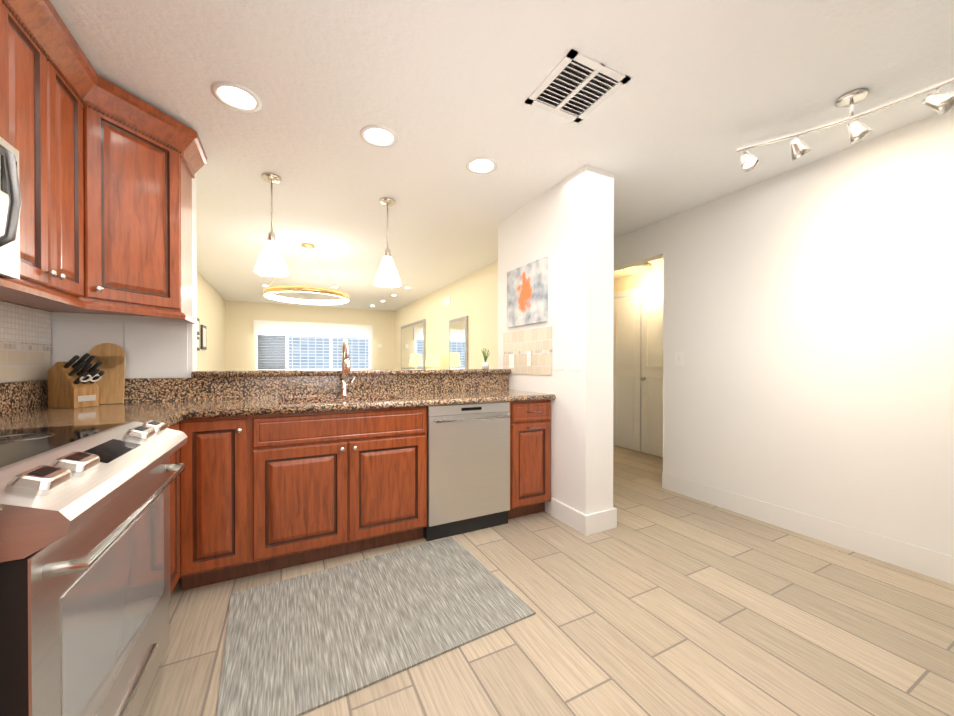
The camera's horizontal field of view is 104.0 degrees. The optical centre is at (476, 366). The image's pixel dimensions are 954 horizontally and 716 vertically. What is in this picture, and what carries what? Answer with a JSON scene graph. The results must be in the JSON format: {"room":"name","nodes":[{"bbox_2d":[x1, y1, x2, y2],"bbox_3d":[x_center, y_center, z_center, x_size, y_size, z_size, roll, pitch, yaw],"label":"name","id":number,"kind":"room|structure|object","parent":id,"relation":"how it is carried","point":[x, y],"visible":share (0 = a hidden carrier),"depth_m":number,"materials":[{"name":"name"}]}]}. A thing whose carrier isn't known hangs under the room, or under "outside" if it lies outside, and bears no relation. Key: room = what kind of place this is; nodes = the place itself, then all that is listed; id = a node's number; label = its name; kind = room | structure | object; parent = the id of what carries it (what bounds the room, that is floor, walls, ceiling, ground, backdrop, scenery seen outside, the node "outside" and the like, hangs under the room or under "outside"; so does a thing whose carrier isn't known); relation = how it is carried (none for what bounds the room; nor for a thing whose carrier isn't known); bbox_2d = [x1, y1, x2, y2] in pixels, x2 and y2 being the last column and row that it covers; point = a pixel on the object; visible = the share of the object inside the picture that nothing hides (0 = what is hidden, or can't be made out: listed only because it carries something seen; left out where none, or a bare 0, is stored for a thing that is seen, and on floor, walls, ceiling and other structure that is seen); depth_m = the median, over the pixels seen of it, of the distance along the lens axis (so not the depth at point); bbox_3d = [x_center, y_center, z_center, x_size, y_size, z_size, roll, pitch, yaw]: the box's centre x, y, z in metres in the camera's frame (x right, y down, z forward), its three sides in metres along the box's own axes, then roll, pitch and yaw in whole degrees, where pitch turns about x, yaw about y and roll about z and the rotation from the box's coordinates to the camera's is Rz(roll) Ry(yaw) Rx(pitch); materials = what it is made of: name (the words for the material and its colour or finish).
{"room":"kitchen","nodes":[
{"label":"kitchen","id":0,"kind":"room"},
{"bbox_2d":[50,173,196,378],"bbox_3d":[-2.082,-0.109,2.235,0.630,2.460,0.120,0,0,-27],"label":"wall","id":1,"kind":"structure","parent":0,"point":[192,346],"depth_m":2.31,"materials":[{"name":"white paint"}]},
{"bbox_2d":[0,381,47,412],"bbox_3d":[-1.291,0.153,0.000,0.018,0.140,4.536,0,0,-27],"label":"backsplash","id":2,"kind":"structure","parent":1,"relation":"attached to","point":[21,395],"depth_m":1.79,"materials":[{"name":"brown stone"}]},
{"bbox_2d":[0,92,195,319],"bbox_3d":[-1.923,-0.763,1.922,0.628,0.931,0.571,0,0,-27],"label":"upper cabinet","id":3,"kind":"object","parent":1,"relation":"attached to","point":[108,170],"depth_m":1.87,"materials":[{"name":"brown wood"}]},
{"bbox_2d":[124,375,507,402],"bbox_3d":[-1.024,0.138,2.693,2.926,0.140,0.018,0,0,-27],"label":"backsplash","id":4,"kind":"structure","parent":1,"relation":"attached to","point":[212,386],"depth_m":2.54,"materials":[{"name":"brown stone"}]},
{"bbox_2d":[196,271,225,370],"bbox_3d":[-3.801,-0.124,4.940,0.004,2.460,6.260,0,0,-27],"label":"wall","id":5,"kind":"structure","parent":0,"point":[211,308],"depth_m":6.30,"materials":[{"name":"beige paint"}]},
{"bbox_2d":[197,318,200,335],"bbox_3d":[-3.890,-0.561,5.150,0.028,0.230,0.400,0,0,-27],"label":"framed picture","id":6,"kind":"object","parent":5,"relation":"attached to","point":[198,320],"depth_m":5.27,"materials":[{"name":"grey"}]},
{"bbox_2d":[197,337,200,350],"bbox_3d":[-3.890,-0.321,5.152,0.028,0.190,0.400,0,0,-27],"label":"framed picture","id":7,"kind":"object","parent":5,"relation":"attached to","point":[198,338],"depth_m":5.32,"materials":[{"name":"grey"}]},
{"bbox_2d":[200,325,206,349],"bbox_3d":[-4.139,-0.438,5.642,0.028,0.360,0.300,0,0,-27],"label":"framed picture","id":8,"kind":"object","parent":5,"relation":"attached to","point":[202,338],"depth_m":5.57,"materials":[{"name":"grey"}]},
{"bbox_2d":[226,300,394,369],"bbox_3d":[-3.663,-0.145,8.585,3.540,2.460,0.120,0,0,-27],"label":"wall","id":9,"kind":"structure","parent":0,"point":[241,316],"depth_m":8.30,"materials":[{"name":"beige paint"}]},
{"bbox_2d":[253,320,372,369],"bbox_3d":[-3.669,-0.440,8.538,2.490,1.110,0.115,0,0,-27],"label":"window","id":10,"kind":"structure","parent":9,"relation":"in","point":[287,329],"depth_m":8.42,"materials":[{"name":"white"}]},
{"bbox_2d":[258,335,285,368],"bbox_3d":[-4.468,-0.308,8.126,0.530,0.731,0.006,0,0,-27],"label":"window blind","id":11,"kind":"object","parent":10,"relation":"attached to","point":[273,355],"visible":1,"depth_m":8.12,"materials":[{"name":"grey plastic"}]},
{"bbox_2d":[395,260,497,368],"bbox_3d":[-0.631,-0.134,6.644,0.120,2.460,6.321,0,0,-27],"label":"wall","id":12,"kind":"structure","parent":0,"point":[474,296],"depth_m":5.60,"materials":[{"name":"beige paint"}]},
{"bbox_2d":[401,319,425,368],"bbox_3d":[-1.391,-0.416,7.974,0.032,1.010,1.680,0,0,-27],"label":"mirror","id":13,"kind":"object","parent":12,"relation":"attached to","point":[413,338],"visible":0.82,"depth_m":7.83,"materials":[{"name":"grey mirror"}]},
{"bbox_2d":[444,296,450,305],"bbox_3d":[-0.500,-1.087,6.230,0.014,0.130,0.270,0,0,-27],"label":"air vent","id":14,"kind":"object","parent":12,"relation":"in","point":[447,300],"visible":1,"depth_m":6.20,"materials":[{"name":"white ceramic"}]},
{"bbox_2d":[449,316,467,368],"bbox_3d":[-0.296,-0.199,5.811,0.032,1.100,0.670,0,0,-27],"label":"mirror","id":15,"kind":"object","parent":12,"relation":"attached to","point":[458,343],"visible":0.64,"depth_m":5.75,"materials":[{"name":"grey mirror"}]},
{"bbox_2d":[481,348,489,368],"bbox_3d":[0.075,-0.073,3.435,0.094,0.191,0.092,0,0,-27],"label":"potted plant","id":16,"kind":"object","parent":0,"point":[485,364],"visible":1,"depth_m":3.41,"materials":[{"name":"white ceramic"}]},
{"bbox_2d":[49,0,953,310],"bbox_3d":[-0.210,-1.380,4.122,5.920,0.060,11.190,0,0,-27],"label":"ceiling","id":17,"kind":"structure","parent":0,"point":[443,90],"depth_m":1.90,"materials":[{"name":"white paint"}]},
{"bbox_2d":[211,81,261,112],"bbox_3d":[-1.190,-1.333,1.850,0.209,0.009,0.209,0,0,18],"label":"recessed light","id":18,"kind":"object","parent":17,"relation":"in","point":[236,96],"depth_m":1.84,"materials":[{"name":"white plastic"}]},
{"bbox_2d":[254,173,288,276],"bbox_3d":[-1.455,-1.002,2.642,0.216,0.680,0.216,0,0,-27],"label":"pendant light","id":19,"kind":"object","parent":17,"relation":"hanging from","point":[270,261],"visible":1,"depth_m":2.61,"materials":[{"name":"white glass"}]},
{"bbox_2d":[263,243,348,304],"bbox_3d":[-1.876,-1.050,4.138,0.864,0.599,0.864,0,0,-27],"label":"ring chandelier","id":20,"kind":"object","parent":17,"relation":"hanging from","point":[267,291],"visible":1,"depth_m":4.05,"materials":[{"name":"gold metal"}]},
{"bbox_2d":[360,124,396,147],"bbox_3d":[-0.570,-1.335,2.166,0.209,0.009,0.209,0,0,18],"label":"recessed light","id":21,"kind":"object","parent":17,"relation":"in","point":[375,135],"depth_m":2.16,"materials":[{"name":"white plastic"}]},
{"bbox_2d":[374,197,400,286],"bbox_3d":[-0.725,-1.004,3.023,0.216,0.680,0.216,0,0,-27],"label":"pendant light","id":22,"kind":"object","parent":17,"relation":"hanging from","point":[387,275],"visible":1,"depth_m":2.98,"materials":[{"name":"white glass"}]},
{"bbox_2d":[466,157,496,173],"bbox_3d":[0.031,-1.336,2.484,0.209,0.009,0.209,0,0,18],"label":"recessed light","id":23,"kind":"object","parent":17,"relation":"in","point":[477,165],"depth_m":2.48,"materials":[{"name":"white ceramic"}]},
{"bbox_2d":[525,49,630,122],"bbox_3d":[0.476,-1.328,1.802,0.350,0.017,0.350,0,0,-27],"label":"ceiling vent","id":24,"kind":"object","parent":17,"relation":"in","point":[576,86],"visible":1,"depth_m":1.78,"materials":[{"name":"white metal"}]},
{"bbox_2d":[737,77,953,171],"bbox_3d":[1.809,-1.220,1.802,0.334,0.235,0.886,0,0,-27],"label":"track light","id":25,"kind":"object","parent":17,"relation":"attached to","point":[937,102],"visible":1,"depth_m":1.83,"materials":[{"name":"silver metal"}]},
{"bbox_2d":[138,445,953,715],"bbox_3d":[-0.210,1.140,4.136,5.920,0.060,11.190,0,0,-27],"label":"floor","id":26,"kind":"structure","parent":0,"point":[658,600],"depth_m":1.59,"materials":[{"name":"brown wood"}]},
{"bbox_2d":[0,425,179,593],"bbox_3d":[-1.644,0.690,1.455,0.697,0.869,0.374,0,0,-27],"label":"base cabinet","id":27,"kind":"object","parent":26,"relation":"on","point":[175,457],"depth_m":1.70,"materials":[{"name":"brown wood"}]},
{"bbox_2d":[0,411,182,429],"bbox_3d":[-1.635,0.234,1.451,0.714,0.039,0.366,0,0,-27],"label":"countertop","id":28,"kind":"structure","parent":27,"relation":"on","point":[170,418],"depth_m":1.51,"materials":[{"name":"brown stone"}]},
{"bbox_2d":[0,420,187,715],"bbox_3d":[-1.294,0.665,0.912,0.792,0.927,0.896,0,0,-27],"label":"range","id":29,"kind":"object","parent":26,"relation":"on","point":[85,596],"visible":1,"depth_m":0.86,"materials":[{"name":"silver metal"}]},
{"bbox_2d":[177,415,251,590],"bbox_3d":[-1.448,0.686,2.134,0.300,0.870,0.638,0,0,-27],"label":"base cabinet","id":30,"kind":"object","parent":26,"relation":"on","point":[216,479],"depth_m":1.86,"materials":[{"name":"brown wood"}]},
{"bbox_2d":[252,407,426,574],"bbox_3d":[-0.883,0.685,2.419,0.965,0.870,0.638,0,0,-27],"label":"base cabinet","id":31,"kind":"object","parent":26,"relation":"on","point":[286,468],"depth_m":2.11,"materials":[{"name":"brown wood"}]},
{"bbox_2d":[0,387,555,418],"bbox_3d":[-0.880,0.229,2.409,2.926,0.038,0.656,0,0,-27],"label":"countertop","id":32,"kind":"structure","parent":31,"relation":"on","point":[283,404],"depth_m":2.12,"materials":[{"name":"brown stone"}]},
{"bbox_2d":[48,353,104,407],"bbox_3d":[-2.079,0.071,1.950,0.234,0.280,0.110,0,0,8],"label":"knife block","id":33,"kind":"object","parent":32,"relation":"on","point":[72,383],"visible":1,"depth_m":1.91,"materials":[{"name":"brown wood"}]},
{"bbox_2d":[88,343,125,403],"bbox_3d":[-2.087,0.039,2.102,0.150,0.345,0.052,0,0,-27],"label":"cutting board","id":34,"kind":"object","parent":32,"relation":"on","point":[111,381],"visible":0.81,"depth_m":2.10,"materials":[{"name":"brown wood"}]},
{"bbox_2d":[300,399,351,402],"bbox_3d":[-0.871,0.340,2.403,0.744,0.208,0.424,0,0,-27],"label":"sink","id":35,"kind":"object","parent":32,"relation":"in","point":[301,400],"depth_m":2.53,"materials":[{"name":"brown stone"}]},
{"bbox_2d":[340,339,355,394],"bbox_3d":[-0.883,0.010,2.581,0.110,0.398,0.237,0,0,-27],"label":"faucet","id":36,"kind":"object","parent":32,"relation":"on","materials":[{"name":"silver metal"}]},
{"bbox_2d":[216,537,535,715],"bbox_3d":[-0.469,1.118,1.758,1.200,0.008,0.860,0,0,-30],"label":"kitchen rug","id":37,"kind":"object","parent":26,"relation":"on","point":[300,645],"visible":0.92,"depth_m":1.62,"materials":[{"name":"grey fabric"}]},
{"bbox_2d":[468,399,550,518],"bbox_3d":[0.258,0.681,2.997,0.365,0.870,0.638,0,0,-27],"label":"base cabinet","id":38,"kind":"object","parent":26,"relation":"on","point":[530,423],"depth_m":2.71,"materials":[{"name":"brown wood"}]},
{"bbox_2d":[424,402,509,540],"bbox_3d":[-0.156,0.685,2.731,0.606,0.866,0.643,0,0,-27],"label":"dishwasher","id":39,"kind":"object","parent":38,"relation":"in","point":[468,467],"visible":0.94,"depth_m":2.48,"materials":[{"name":"metal"}]},
{"bbox_3d":[-0.955,0.716,6.670,0.400,0.760,1.350,0,0,-27],"label":"console table","id":40,"kind":"object","parent":26,"relation":"on","visible":0},
{"bbox_2d":[409,354,422,368],"bbox_3d":[-1.156,0.048,7.064,0.260,0.569,0.260,0,0,-27],"label":"table lamp","id":41,"kind":"object","parent":40,"relation":"on","point":[415,360],"visible":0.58,"depth_m":6.97,"materials":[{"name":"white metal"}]},
{"bbox_2d":[425,352,439,368],"bbox_3d":[-0.741,0.053,6.243,0.260,0.569,0.260,0,0,-27],"label":"table lamp","id":42,"kind":"object","parent":40,"relation":"on","point":[432,359],"visible":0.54,"depth_m":6.14,"materials":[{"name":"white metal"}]},
{"bbox_2d":[498,164,613,514],"bbox_3d":[0.573,-0.114,3.057,0.250,2.460,1.170,0,0,-27],"label":"wall","id":43,"kind":"structure","parent":0,"point":[565,226],"depth_m":2.58,"materials":[{"name":"white paint"}]},
{"bbox_2d":[509,354,513,367],"bbox_3d":[0.302,-0.045,3.285,0.009,0.120,0.075,0,0,-27],"label":"light switch","id":44,"kind":"object","parent":43,"relation":"attached to","point":[511,357],"depth_m":3.27,"materials":[{"name":"white plastic"}]},
{"bbox_2d":[507,257,547,327],"bbox_3d":[0.403,-0.589,3.080,0.029,0.490,0.550,0,0,-27],"label":"painting","id":45,"kind":"object","parent":43,"relation":"attached to","point":[527,294],"depth_m":3.02},
{"bbox_2d":[503,326,551,374],"bbox_3d":[0.402,-0.119,3.108,0.010,0.370,0.705,0,0,-27],"label":"tile backsplash","id":46,"kind":"structure","parent":43,"relation":"attached to","point":[537,342],"depth_m":3.03,"materials":[{"name":"tile"}]},
{"bbox_2d":[527,351,530,365],"bbox_3d":[0.424,-0.064,3.044,0.009,0.120,0.050,0,0,-27],"label":"light switch","id":47,"kind":"object","parent":43,"relation":"attached to","point":[528,352],"depth_m":3.04,"materials":[{"name":"white plastic"}]},
{"bbox_2d":[554,353,563,369],"bbox_3d":[0.598,-0.037,2.723,0.009,0.120,0.100,0,0,-27],"label":"light switch","id":48,"kind":"object","parent":43,"relation":"attached to","point":[559,361],"depth_m":2.71,"materials":[{"name":"white plastic"}]},
{"bbox_2d":[551,498,590,535],"bbox_3d":[0.644,1.053,2.628,0.018,0.130,0.363,0,0,-27],"label":"baseboard","id":49,"kind":"structure","parent":43,"relation":"attached to","point":[581,522],"depth_m":2.58,"materials":[{"name":"white"}]},
{"bbox_2d":[591,507,616,528],"bbox_3d":[0.697,1.051,3.116,0.018,0.130,1.188,0,0,-27],"label":"baseboard","id":50,"kind":"structure","parent":43,"relation":"attached to","point":[608,518],"depth_m":2.55,"materials":[{"name":"white"}]},
{"bbox_2d":[614,258,662,298],"bbox_3d":[1.775,-0.123,4.657,1.000,2.460,2.940,0,0,-27],"label":"wall","id":51,"kind":"structure","parent":0,"point":[623,280],"depth_m":4.82,"materials":[{"name":"beige paint"}]},
{"bbox_2d":[623,263,651,274],"bbox_3d":[1.937,-1.167,4.509,0.330,0.090,0.330,0,0,-27],"label":"hall ceiling light","id":52,"kind":"object","parent":51,"relation":"attached to","point":[640,268],"visible":0.94,"depth_m":4.42,"materials":[{"name":"white glass"}]},
{"bbox_2d":[613,282,662,456],"bbox_3d":[2.094,0.041,4.774,0.083,2.130,1.140,0,0,-27],"label":"doors","id":53,"kind":"structure","parent":51,"relation":"in","point":[638,372],"depth_m":4.80,"materials":[{"name":"white wood"}]},
{"bbox_2d":[614,107,953,555],"bbox_3d":[2.084,-0.113,2.807,0.120,2.460,6.520,0,0,-27],"label":"wall","id":54,"kind":"structure","parent":0,"point":[809,319],"depth_m":2.38,"materials":[{"name":"white paint"}]},
{"bbox_2d":[663,253,663,472],"bbox_3d":[1.763,0.039,3.442,0.124,2.150,0.006,0,0,-27],"label":"trim","id":55,"kind":"structure","parent":54,"relation":"attached to","point":[663,362],"depth_m":3.41,"materials":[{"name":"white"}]},
{"bbox_2d":[675,351,683,364],"bbox_3d":[1.776,-0.070,3.273,0.009,0.120,0.075,0,0,-27],"label":"light switch","id":56,"kind":"object","parent":54,"relation":"attached to","point":[679,358],"visible":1,"depth_m":3.27,"materials":[{"name":"white plastic"}]},
{"bbox_2d":[662,472,953,584],"bbox_3d":[2.189,1.048,2.452,0.018,0.142,2.160,0,0,-27],"label":"baseboard","id":57,"kind":"structure","parent":54,"relation":"attached to","point":[928,562],"depth_m":2.36,"materials":[{"name":"white"}]},
{"bbox_3d":[-2.798,-0.113,2.820,0.120,2.460,11.190,0,0,-27],"label":"wall","id":58,"kind":"structure","parent":0,"visible":0},
{"bbox_2d":[0,0,7,141],"bbox_3d":[-1.494,-0.956,0.756,0.342,0.531,0.760,0,0,-27],"label":"upper cabinet","id":59,"kind":"object","parent":58,"relation":"attached to","point":[3,39],"depth_m":1.20,"materials":[{"name":"brown wood"}]},
{"bbox_2d":[0,137,21,279],"bbox_3d":[-1.438,-0.481,0.788,0.443,0.410,0.752,0,0,-27],"label":"microwave","id":60,"kind":"object","parent":59,"relation":"attached to","point":[10,202],"visible":1,"depth_m":1.12,"materials":[{"name":"silver metal"}]},
{"bbox_2d":[0,0,87,303],"bbox_3d":[-1.794,-0.759,1.350,0.342,0.931,0.564,0,0,-27],"label":"upper cabinet","id":61,"kind":"object","parent":58,"relation":"attached to","point":[48,103],"depth_m":1.43,"materials":[{"name":"brown wood"}]},
{"bbox_2d":[92,76,147,103],"bbox_3d":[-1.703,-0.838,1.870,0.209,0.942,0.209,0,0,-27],"label":"crown molding","id":62,"kind":"structure","parent":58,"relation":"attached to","point":[109,89],"depth_m":1.72,"materials":[{"name":"brown wood"}]},
{"label":"outside","id":63,"kind":"structure","parent":0,"visible":0},
{"bbox_2d":[258,335,367,369],"bbox_3d":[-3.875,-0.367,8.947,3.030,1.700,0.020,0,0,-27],"label":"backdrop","id":64,"kind":"structure","parent":63,"point":[308,352],"depth_m":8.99,"materials":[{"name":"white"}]}
]}

